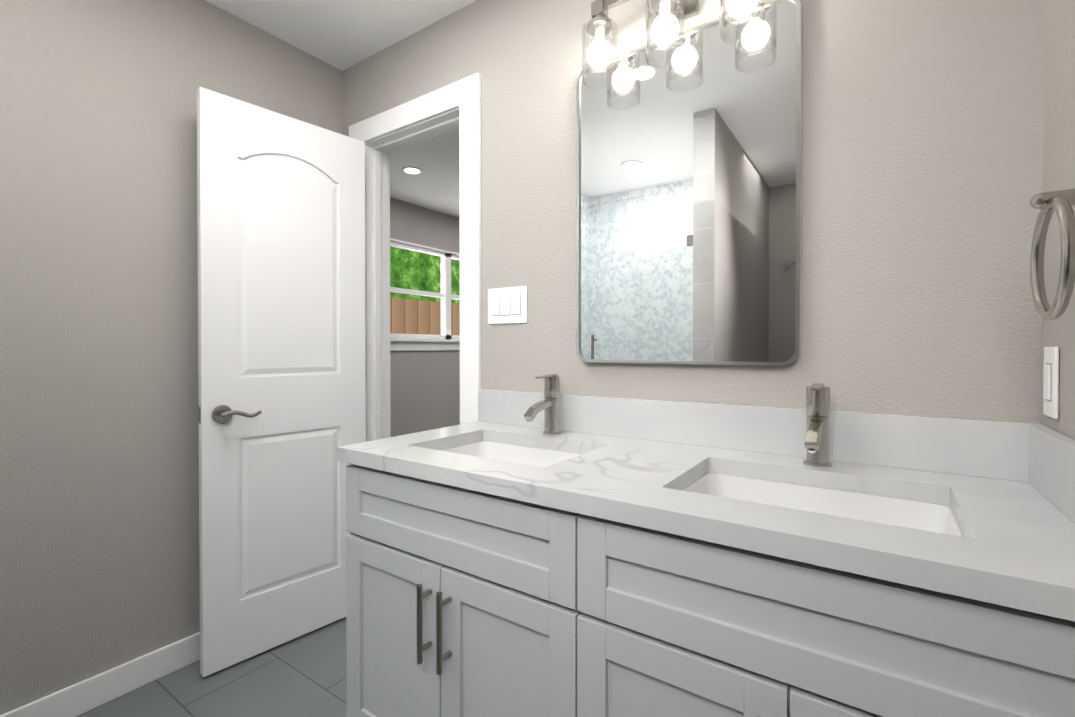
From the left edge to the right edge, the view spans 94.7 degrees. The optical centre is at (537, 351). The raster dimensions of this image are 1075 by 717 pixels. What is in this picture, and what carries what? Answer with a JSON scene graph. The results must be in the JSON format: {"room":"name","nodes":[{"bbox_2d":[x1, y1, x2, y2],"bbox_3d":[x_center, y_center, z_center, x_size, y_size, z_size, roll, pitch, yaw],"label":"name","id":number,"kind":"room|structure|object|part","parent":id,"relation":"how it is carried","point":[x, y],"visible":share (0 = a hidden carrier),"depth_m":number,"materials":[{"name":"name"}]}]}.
{"room":"bathroom","nodes":[
{"label":"bathroom","id":0,"kind":"room"},
{"bbox_2d":[0,0,342,714],"bbox_3d":[-1.688,-0.081,1.295,0.120,2.440,2.570,0,1,35],"label":"wall","id":1,"kind":"structure","parent":0,"point":[99,487],"depth_m":1.60,"materials":[{"name":"grey paint"}]},
{"bbox_2d":[0,632,199,716],"bbox_3d":[-1.294,1.085,1.744,0.030,0.100,1.400,0,1,35],"label":"baseboard","id":2,"kind":"structure","parent":1,"relation":"attached to","point":[84,696],"depth_m":1.58,"materials":[{"name":"white wood"}]},
{"bbox_2d":[77,617,346,716],"bbox_3d":[-0.374,1.161,2.265,3.955,0.060,6.740,0,1,35],"label":"floor","id":3,"kind":"structure","parent":0,"point":[304,675],"depth_m":1.67,"materials":[{"name":"tile"}]},
{"bbox_2d":[337,454,1074,716],"bbox_3d":[0.226,0.718,1.166,1.466,0.843,0.615,0,1,35],"label":"bathroom vanity","id":4,"kind":"object","parent":3,"relation":"on","point":[551,552],"depth_m":0.88,"materials":[{"name":"grey wood"}]},
{"bbox_2d":[337,422,1074,609],"bbox_3d":[0.232,0.278,1.171,1.479,0.037,0.595,0,1,35],"label":"countertop","id":5,"kind":"structure","parent":4,"relation":"on","point":[1022,546],"depth_m":0.88,"materials":[{"name":"white stone"}]},
{"bbox_2d":[429,434,584,465],"bbox_3d":[-0.083,0.356,1.377,0.524,0.147,0.384,0,1,35],"label":"sink","id":6,"kind":"object","parent":5,"relation":"in","point":[511,449],"depth_m":1.54,"materials":[{"name":"white ceramic"}]},
{"bbox_2d":[521,374,564,433],"bbox_3d":[0.015,0.164,1.517,0.058,0.186,0.164,0,1,35],"label":"faucet","id":7,"kind":"object","parent":5,"relation":"on","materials":[{"name":"silver metal"}]},
{"bbox_2d":[801,383,836,465],"bbox_3d":[0.619,0.167,1.101,0.058,0.186,0.164,0,1,35],"label":"faucet","id":8,"kind":"object","parent":5,"relation":"on","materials":[{"name":"silver metal"}]},
{"bbox_2d":[673,466,972,537],"bbox_3d":[0.521,0.360,0.961,0.524,0.147,0.384,0,1,35],"label":"sink","id":9,"kind":"object","parent":5,"relation":"in","point":[851,499],"depth_m":1.06,"materials":[{"name":"white ceramic"}]},
{"bbox_2d":[206,0,475,217],"bbox_3d":[-0.374,-1.349,2.244,3.955,0.080,6.740,0,1,35],"label":"ceiling","id":10,"kind":"structure","parent":0,"point":[342,35],"depth_m":2.04,"materials":[{"name":"white paint"}]},
{"bbox_2d":[402,167,422,174],"bbox_3d":[-0.910,-1.316,3.596,0.150,0.007,0.150,0,1,35],"label":"recessed light","id":11,"kind":"object","parent":10,"relation":"in","point":[412,170],"visible":1,"depth_m":3.58,"materials":[{"name":"white"}]},
{"bbox_2d":[390,197,459,436],"bbox_3d":[-0.905,-0.111,4.865,0.120,2.440,1.600,0,1,35],"label":"wall","id":12,"kind":"structure","parent":0,"point":[424,390],"depth_m":4.55,"materials":[{"name":"grey paint"}]},
{"bbox_2d":[390,238,459,350],"bbox_3d":[-0.886,-0.499,4.849,0.165,0.966,1.790,0,1,35],"label":"window","id":13,"kind":"structure","parent":12,"relation":"in","point":[445,340],"depth_m":4.70,"materials":[{"name":"white plastic"}]},
{"bbox_2d":[342,0,1044,423],"bbox_3d":[-0.482,-0.088,2.098,3.955,2.440,0.120,0,1,35],"label":"wall","id":14,"kind":"structure","parent":0,"point":[922,148],"depth_m":1.17,"materials":[{"name":"grey paint"}]},
{"bbox_2d":[349,73,480,441],"bbox_3d":[-0.495,0.052,2.108,0.780,2.160,0.156,0,1,35],"label":"door frame","id":15,"kind":"structure","parent":14,"relation":"attached to","point":[463,95],"depth_m":2.05,"materials":[{"name":"white wood"}]},
{"bbox_2d":[197,87,365,676],"bbox_3d":[-0.965,0.106,1.940,0.159,2.030,0.612,0,1,42],"label":"door","id":16,"kind":"structure","parent":15,"relation":"attached to","point":[281,296],"depth_m":1.88,"materials":[{"name":"white wood"}]},
{"bbox_3d":[-1.110,0.218,1.777,0.159,0.064,0.175,0,1,42],"label":"handle","id":17,"kind":"part","parent":16,"relation":"part of","materials":[{"name":"silver metal"}]},
{"bbox_2d":[488,286,526,323],"bbox_3d":[-0.110,-0.165,1.760,0.174,0.128,0.010,0,1,35],"label":"switch plate","id":18,"kind":"object","parent":14,"relation":"attached to","point":[508,305],"visible":1,"depth_m":1.75,"materials":[{"name":"white plastic"}]},
{"bbox_2d":[582,0,764,88],"bbox_3d":[0.355,-0.923,1.345,0.494,0.268,0.154,0,1,35],"label":"sconce","id":19,"kind":"object","parent":14,"relation":"attached to","point":[669,16],"visible":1,"depth_m":1.35,"materials":[{"name":"glass"}]},
{"bbox_2d":[576,0,801,365],"bbox_3d":[0.391,-0.428,1.401,0.630,0.922,0.027,0,1,35],"label":"mirror","id":20,"kind":"object","parent":14,"relation":"attached to","point":[689,182],"visible":0.85,"depth_m":1.36,"materials":[{"name":"silver metal"}]},
{"bbox_2d":[477,389,1028,481],"bbox_3d":[0.395,0.199,1.408,1.479,0.118,0.019,0,1,35],"label":"backsplash","id":21,"kind":"structure","parent":14,"relation":"attached to","point":[987,448],"depth_m":1.23,"materials":[{"name":"white stone"}]},
{"bbox_2d":[1041,0,1074,439],"bbox_3d":[0.179,-0.067,-0.324,0.120,2.440,3.120,0,1,35],"label":"wall","id":22,"kind":"structure","parent":0,"point":[1059,109],"depth_m":0.90,"materials":[{"name":"grey paint"}]},
{"bbox_2d":[1025,423,1074,525],"bbox_3d":[0.829,0.204,0.750,0.019,0.118,0.574,0,1,35],"label":"backsplash","id":23,"kind":"structure","parent":22,"relation":"attached to","point":[1050,464],"depth_m":0.85,"materials":[{"name":"white stone"}]},
{"bbox_2d":[1043,347,1058,418],"bbox_3d":[0.958,0.056,0.927,0.010,0.132,0.073,0,1,35],"label":"light switch","id":24,"kind":"object","parent":22,"relation":"attached to","point":[1051,384],"visible":1,"depth_m":0.91,"materials":[{"name":"white plastic"}]},
{"bbox_2d":[1030,188,1074,319],"bbox_3d":[0.781,-0.150,0.730,0.081,0.206,0.182,0,1,35],"label":"towel ring","id":25,"kind":"object","parent":22,"relation":"attached to","point":[1060,203],"visible":1,"depth_m":0.72,"materials":[{"name":"silver metal"}]},
{"label":"outside","id":26,"kind":"structure","parent":0,"visible":0},
{"bbox_2d":[390,246,459,334],"bbox_3d":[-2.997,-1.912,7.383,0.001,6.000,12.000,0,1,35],"label":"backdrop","id":27,"kind":"structure","parent":26,"point":[411,313],"depth_m":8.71,"materials":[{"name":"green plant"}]}
]}

